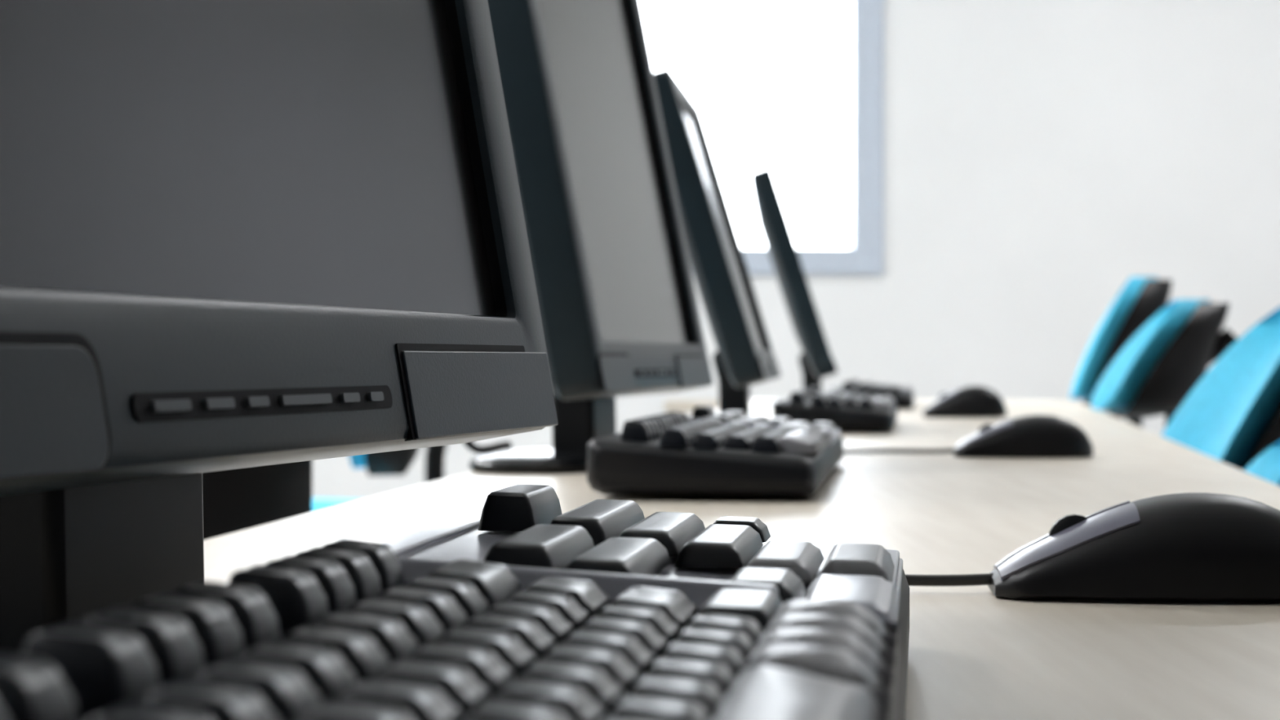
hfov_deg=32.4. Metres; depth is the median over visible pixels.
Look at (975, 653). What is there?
table
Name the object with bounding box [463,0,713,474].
monitor
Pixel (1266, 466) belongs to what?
office chair
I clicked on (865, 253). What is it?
window
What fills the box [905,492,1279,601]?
computer mouse
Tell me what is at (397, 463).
office chair
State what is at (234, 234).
monitor
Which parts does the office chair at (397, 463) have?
backrest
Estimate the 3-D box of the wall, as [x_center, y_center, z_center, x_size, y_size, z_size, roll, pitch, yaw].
[-0.200,-0.575,6.900,7.200,2.800,0.200,0,0,0]
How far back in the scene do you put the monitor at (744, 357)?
2.51 m
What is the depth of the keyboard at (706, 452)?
1.32 m
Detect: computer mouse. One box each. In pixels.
[843,414,1093,457]
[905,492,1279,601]
[923,385,1006,417]
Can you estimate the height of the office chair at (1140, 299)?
0.994 m
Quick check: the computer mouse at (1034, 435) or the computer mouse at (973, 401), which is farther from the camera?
the computer mouse at (973, 401)
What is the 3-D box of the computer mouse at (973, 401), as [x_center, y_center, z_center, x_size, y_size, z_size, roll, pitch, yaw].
[0.480,0.061,3.245,0.120,0.046,0.064,0,0,14]
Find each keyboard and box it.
[0,484,909,719]
[586,405,843,496]
[772,386,897,431]
[831,379,914,408]
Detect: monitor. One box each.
[0,0,558,655]
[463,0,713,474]
[653,68,781,416]
[750,167,837,407]
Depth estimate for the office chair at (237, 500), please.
1.82 m
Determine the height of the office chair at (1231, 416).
0.889 m
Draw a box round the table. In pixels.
[203,400,1279,719]
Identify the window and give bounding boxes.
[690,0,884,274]
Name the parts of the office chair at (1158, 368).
backrest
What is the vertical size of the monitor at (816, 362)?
0.418 m
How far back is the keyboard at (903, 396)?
3.73 m
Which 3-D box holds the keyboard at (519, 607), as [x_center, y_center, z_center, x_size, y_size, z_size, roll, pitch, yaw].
[-0.019,0.059,0.426,0.139,0.045,0.490,0,0,7]
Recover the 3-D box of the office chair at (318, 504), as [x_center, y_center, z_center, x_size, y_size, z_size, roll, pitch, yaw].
[-0.952,0.335,5.626,0.619,0.979,0.567,0,0,27]
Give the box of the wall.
[312,0,1279,500]
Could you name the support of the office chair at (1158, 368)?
on the floor
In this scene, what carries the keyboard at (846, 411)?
on the table
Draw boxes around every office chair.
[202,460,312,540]
[312,498,357,511]
[349,444,447,483]
[1069,276,1172,427]
[1091,298,1238,428]
[1160,306,1279,471]
[1244,440,1279,485]
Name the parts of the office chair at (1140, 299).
backrest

